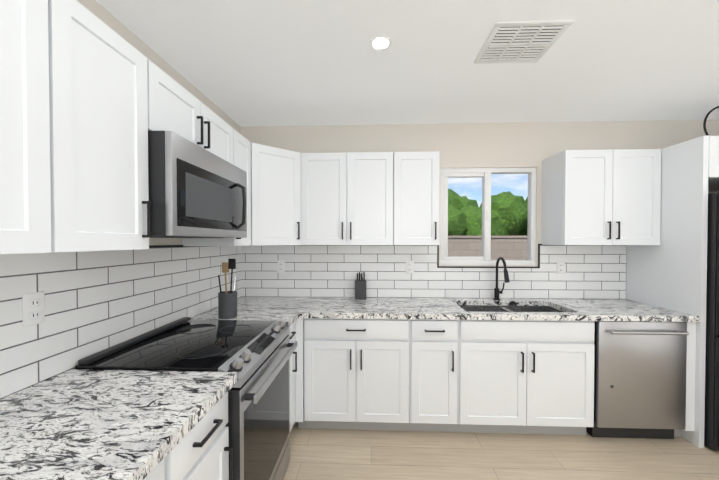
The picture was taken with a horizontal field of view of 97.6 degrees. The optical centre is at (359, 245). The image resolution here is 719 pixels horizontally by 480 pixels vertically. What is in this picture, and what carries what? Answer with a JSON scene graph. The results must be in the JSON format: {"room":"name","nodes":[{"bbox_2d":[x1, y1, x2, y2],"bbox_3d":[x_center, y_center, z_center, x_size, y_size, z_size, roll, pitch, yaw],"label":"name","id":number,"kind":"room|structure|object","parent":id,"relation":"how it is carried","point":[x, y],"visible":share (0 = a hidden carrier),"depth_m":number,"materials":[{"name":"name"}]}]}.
{"room":"kitchen","nodes":[
{"label":"kitchen","id":0,"kind":"room"},
{"bbox_2d":[72,0,239,368],"bbox_3d":[-1.279,0.176,0.527,0.150,2.500,4.850,0,1,2],"label":"wall","id":1,"kind":"structure","parent":0,"point":[104,15],"depth_m":1.77,"materials":[{"name":"beige paint"}]},
{"bbox_2d":[0,0,51,254],"bbox_3d":[-1.019,-0.351,0.474,0.369,0.755,0.796,0,1,2],"label":"upper cabinet","id":2,"kind":"object","parent":1,"relation":"attached to","point":[25,203],"visible":0.88,"depth_m":0.80,"materials":[{"name":"white wood"}]},
{"bbox_2d":[48,0,150,252],"bbox_3d":[-0.996,-0.359,1.063,0.369,0.755,0.376,0,1,2],"label":"upper cabinet","id":3,"kind":"object","parent":1,"relation":"attached to","point":[98,104],"visible":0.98,"depth_m":1.01,"materials":[{"name":"white wood"}]},
{"bbox_2d":[0,245,241,398],"bbox_3d":[-1.161,0.249,1.516,0.009,0.494,2.852,0,1,2],"label":"tile backsplash","id":4,"kind":"structure","parent":1,"relation":"attached to","point":[96,301],"depth_m":1.38,"materials":[{"name":"white tile"}]},
{"bbox_2d":[22,291,44,327],"bbox_3d":[-1.167,0.227,1.129,0.008,0.116,0.072,0,1,2],"label":"electrical outlet","id":5,"kind":"object","parent":4,"relation":"attached to","point":[33,308],"visible":1,"depth_m":1.12,"materials":[{"name":"white plastic"}]},
{"bbox_2d":[147,59,232,163],"bbox_3d":[-0.974,-0.606,1.630,0.369,0.279,0.758,0,1,2],"label":"upper cabinet","id":6,"kind":"object","parent":1,"relation":"attached to","point":[176,107],"visible":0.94,"depth_m":1.49,"materials":[{"name":"white wood"}]},
{"bbox_2d":[148,131,246,237],"bbox_3d":[-0.915,-0.252,1.633,0.483,0.421,0.750,0,1,2],"label":"microwave","id":7,"kind":"object","parent":6,"relation":"attached to","point":[195,190],"visible":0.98,"depth_m":1.39,"materials":[{"name":"silver metal"}]},
{"bbox_2d":[182,128,250,245],"bbox_3d":[-0.953,-0.375,2.163,0.369,0.755,0.294,0,1,2],"label":"upper cabinet","id":8,"kind":"object","parent":1,"relation":"attached to","point":[241,152],"visible":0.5,"depth_m":2.12,"materials":[{"name":"white wood"}]},
{"bbox_2d":[96,0,718,126],"bbox_3d":[1.107,-1.124,0.491,4.920,0.100,5.000,0,1,2],"label":"ceiling","id":9,"kind":"structure","parent":0,"point":[242,63],"depth_m":1.86,"materials":[{"name":"white paint"}]},
{"bbox_2d":[369,36,391,50],"bbox_3d":[0.113,-1.087,1.691,0.123,0.007,0.123,0,1,2],"label":"recessed light","id":10,"kind":"object","parent":9,"relation":"in","point":[379,43],"visible":1,"depth_m":1.69,"materials":[{"name":"white plastic"}]},
{"bbox_2d":[474,20,574,63],"bbox_3d":[0.859,-1.085,1.697,0.370,0.011,0.350,0,1,2],"label":"ceiling vent","id":11,"kind":"object","parent":9,"relation":"in","point":[521,42],"visible":1,"depth_m":1.66,"materials":[{"name":"white plastic"}]},
{"bbox_2d":[240,120,718,266],"bbox_3d":[1.202,0.141,2.932,4.920,2.500,0.150,0,1,2],"label":"wall","id":12,"kind":"structure","parent":0,"point":[496,145],"depth_m":2.84,"materials":[{"name":"beige paint"}]},
{"bbox_2d":[251,143,300,244],"bbox_3d":[-0.639,-0.379,2.441,0.310,0.751,0.293,0,1,2],"label":"upper cabinet","id":13,"kind":"object","parent":12,"relation":"attached to","point":[275,196],"visible":0.98,"depth_m":2.43,"materials":[{"name":"white wood"}]},
{"bbox_2d":[301,152,392,244],"bbox_3d":[-0.098,-0.383,2.714,0.758,0.755,0.369,0,1,2],"label":"upper cabinet","id":14,"kind":"object","parent":12,"relation":"attached to","point":[346,198],"visible":1,"depth_m":2.56,"materials":[{"name":"white wood"}]},
{"bbox_2d":[393,151,438,244],"bbox_3d":[0.467,-0.383,2.692,0.368,0.755,0.369,0,1,2],"label":"upper cabinet","id":15,"kind":"object","parent":12,"relation":"attached to","point":[415,198],"visible":0.98,"depth_m":2.54,"materials":[{"name":"white wood"}]},
{"bbox_2d":[242,244,625,298],"bbox_3d":[0.637,0.230,2.874,3.480,0.494,0.011,0,1,2],"label":"tile backsplash","id":16,"kind":"structure","parent":12,"relation":"attached to","point":[595,271],"depth_m":2.88,"materials":[{"name":"white tile"}]},
{"bbox_2d":[277,261,284,272],"bbox_3d":[-0.730,0.197,2.920,0.072,0.116,0.008,0,1,2],"label":"electrical outlet","id":17,"kind":"object","parent":16,"relation":"attached to","point":[280,266],"visible":1,"depth_m":2.92,"materials":[{"name":"white plastic"}]},
{"bbox_2d":[406,261,413,273],"bbox_3d":[0.459,0.197,2.873,0.072,0.116,0.008,0,1,2],"label":"electrical outlet","id":18,"kind":"object","parent":16,"relation":"attached to","point":[409,267],"visible":1,"depth_m":2.87,"materials":[{"name":"white plastic"}]},
{"bbox_2d":[557,261,564,273],"bbox_3d":[1.808,0.198,2.821,0.072,0.116,0.008,0,1,2],"label":"electrical outlet","id":19,"kind":"object","parent":16,"relation":"attached to","point":[560,267],"visible":1,"depth_m":2.82,"materials":[{"name":"white plastic"}]},
{"bbox_2d":[440,167,535,264],"bbox_3d":[1.168,-0.266,2.893,0.865,0.885,0.089,0,1,2],"label":"window","id":20,"kind":"structure","parent":12,"relation":"in","point":[485,175],"depth_m":2.87,"materials":[{"name":"white plastic"}]},
{"bbox_2d":[541,149,660,244],"bbox_3d":[2.000,-0.382,2.631,0.736,0.755,0.369,0,1,2],"label":"upper cabinet","id":21,"kind":"object","parent":12,"relation":"attached to","point":[601,197],"visible":1,"depth_m":2.48,"materials":[{"name":"white wood"}]},
{"bbox_2d":[283,422,718,479],"bbox_3d":[1.107,1.476,0.527,4.920,0.100,5.000,0,1,2],"label":"floor","id":22,"kind":"structure","parent":0,"point":[335,454],"depth_m":2.08,"materials":[{"name":"beige wood"}]},
{"bbox_2d":[144,459,163,479],"bbox_3d":[-0.860,0.989,0.486,0.689,0.873,0.796,0,1,2],"label":"base cabinet","id":23,"kind":"object","parent":22,"relation":"on","point":[156,472],"visible":0.18,"depth_m":0.83,"materials":[{"name":"white wood"}]},
{"bbox_2d":[75,317,296,479],"bbox_3d":[-0.772,0.936,1.644,0.738,0.946,0.752,0,1,2],"label":"range","id":24,"kind":"object","parent":22,"relation":"on","point":[255,355],"visible":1,"depth_m":1.50,"materials":[{"name":"black"}]},
{"bbox_2d":[164,392,232,479],"bbox_3d":[-0.836,0.980,1.076,0.689,0.873,0.376,0,1,2],"label":"base cabinet","id":25,"kind":"object","parent":22,"relation":"on","point":[201,450],"visible":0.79,"depth_m":1.07,"materials":[{"name":"white wood"}]},
{"bbox_2d":[0,369,236,479],"bbox_3d":[-0.853,0.529,0.670,0.688,0.040,1.178,0,1,2],"label":"countertop","id":26,"kind":"structure","parent":25,"relation":"on","point":[74,424],"depth_m":0.91,"materials":[{"name":"stone"}]},
{"bbox_2d":[288,323,296,431],"bbox_3d":[-0.794,0.965,2.164,0.689,0.873,0.271,0,1,2],"label":"base cabinet","id":27,"kind":"object","parent":22,"relation":"on","point":[292,333],"visible":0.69,"depth_m":2.23,"materials":[{"name":"white wood"}]},
{"bbox_2d":[292,318,305,427],"bbox_3d":[-0.762,0.959,2.623,0.717,0.872,0.640,0,1,2],"label":"base cabinet","id":28,"kind":"object","parent":22,"relation":"on","point":[299,378],"depth_m":2.31,"materials":[{"name":"white wood"}]},
{"bbox_2d":[191,308,299,326],"bbox_3d":[-0.794,0.508,2.146,0.690,0.040,0.248,0,1,2],"label":"countertop","id":29,"kind":"structure","parent":28,"relation":"on","point":[289,318],"depth_m":2.16,"materials":[{"name":"stone"}]},
{"bbox_2d":[218,259,236,318],"bbox_3d":[-0.893,0.287,2.140,0.125,0.400,0.120,0,1,2],"label":"utensil holder","id":30,"kind":"object","parent":29,"relation":"on","point":[227,304],"visible":1,"depth_m":2.11,"materials":[{"name":"grey"}]},
{"bbox_2d":[216,296,699,321],"bbox_3d":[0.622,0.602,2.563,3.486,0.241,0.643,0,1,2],"label":"countertop","id":31,"kind":"structure","parent":28,"relation":"on","point":[308,307],"depth_m":2.42,"materials":[{"name":"stone"}]},
{"bbox_2d":[355,272,365,299],"bbox_3d":[0.012,0.356,2.831,0.100,0.241,0.100,0,1,2],"label":"knife block","id":32,"kind":"object","parent":31,"relation":"on","point":[360,289],"visible":1,"depth_m":2.78,"materials":[{"name":"grey wood"}]},
{"bbox_2d":[493,257,509,299],"bbox_3d":[1.231,0.289,2.682,0.098,0.381,0.261,0,1,2],"label":"faucet","id":33,"kind":"object","parent":31,"relation":"on","point":[497,292],"visible":1,"depth_m":2.77,"materials":[{"name":"black metal"}]},
{"bbox_2d":[458,305,562,311],"bbox_3d":[1.205,0.623,2.516,0.828,0.200,0.433,0,1,2],"label":"sink","id":34,"kind":"object","parent":31,"relation":"in","point":[470,308],"depth_m":2.72,"materials":[{"name":"black metal"}]},
{"bbox_2d":[304,318,409,430],"bbox_3d":[-0.013,0.959,2.589,0.778,0.873,0.649,0,1,2],"label":"base cabinet","id":35,"kind":"object","parent":22,"relation":"on","point":[356,373],"visible":0.98,"depth_m":2.30,"materials":[{"name":"white wood"}]},
{"bbox_2d":[408,319,457,431],"bbox_3d":[0.552,0.959,2.567,0.348,0.873,0.649,0,1,2],"label":"base cabinet","id":36,"kind":"object","parent":22,"relation":"on","point":[433,376],"visible":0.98,"depth_m":2.28,"materials":[{"name":"white wood"}]},
{"bbox_2d":[455,320,594,434],"bbox_3d":[1.206,0.960,2.542,0.958,0.873,0.649,0,1,2],"label":"base cabinet","id":37,"kind":"object","parent":22,"relation":"on","point":[528,376],"visible":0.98,"depth_m":2.25,"materials":[{"name":"white wood"}]},
{"bbox_2d":[586,321,688,438],"bbox_3d":[1.994,0.962,2.481,0.594,0.864,0.673,0,1,2],"label":"dishwasher","id":38,"kind":"object","parent":22,"relation":"on","point":[639,379],"visible":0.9,"depth_m":2.21,"materials":[{"name":"silver metal"}]},
{"bbox_2d":[626,135,718,447],"bbox_3d":[2.873,0.320,2.455,1.017,2.154,0.674,0,1,2],"label":"surround","id":39,"kind":"object","parent":22,"relation":"on","point":[669,271],"visible":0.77,"depth_m":2.28,"materials":[{"name":"white wood"}]},
{"bbox_2d":[703,106,718,135],"bbox_3d":[2.757,-0.909,2.381,0.294,0.305,0.070,0,1,2],"label":"decor","id":40,"kind":"object","parent":39,"relation":"on","point":[704,122],"visible":0.6,"depth_m":2.38,"materials":[{"name":"black metal"}]},
{"bbox_2d":[704,192,718,450],"bbox_3d":[2.869,0.519,2.373,0.919,1.760,0.786,0,1,2],"label":"refrigerator","id":41,"kind":"object","parent":22,"relation":"on","point":[711,431],"visible":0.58,"depth_m":2.14,"materials":[{"name":"black metal"}]},
{"label":"outside","id":42,"kind":"structure","parent":0,"visible":0},
{"bbox_3d":[2.479,1.529,17.925,34.000,0.100,29.830,0,1,2],"label":"ground","id":43,"kind":"structure","parent":42,"visible":0},
{"bbox_2d":[448,205,466,235],"bbox_3d":[2.912,-0.249,13.351,3.005,3.585,2.397,0,1,2],"label":"tree","id":44,"kind":"object","parent":43,"relation":"on","point":[457,224],"depth_m":12.32,"materials":[{"name":"green plant"}]},
{"bbox_2d":[448,189,478,209],"bbox_3d":[4.602,-0.755,16.388,3.935,4.512,3.328,0,1,2],"label":"tree","id":45,"kind":"object","parent":43,"relation":"on","point":[457,201],"depth_m":15.21,"materials":[{"name":"green plant"}]},
{"bbox_2d":[448,236,526,259],"bbox_3d":[2.111,0.672,8.534,30.000,1.880,0.260,0,1,2],"label":"fence","id":46,"kind":"object","parent":43,"relation":"on","point":[514,248],"depth_m":8.37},
{"bbox_2d":[460,191,527,235],"bbox_3d":[5.612,-0.429,13.681,3.658,3.936,2.674,0,1,2],"label":"tree","id":47,"kind":"object","parent":43,"relation":"on","point":[508,209],"depth_m":12.96,"materials":[{"name":"green plant"}]},
{"bbox_2d":[518,197,527,235],"bbox_3d":[8.455,-0.531,13.867,3.130,4.135,3.278,0,1,2],"label":"tree","id":48,"kind":"object","parent":43,"relation":"on","point":[523,232],"depth_m":14.02,"materials":[{"name":"green plant"}]}
]}

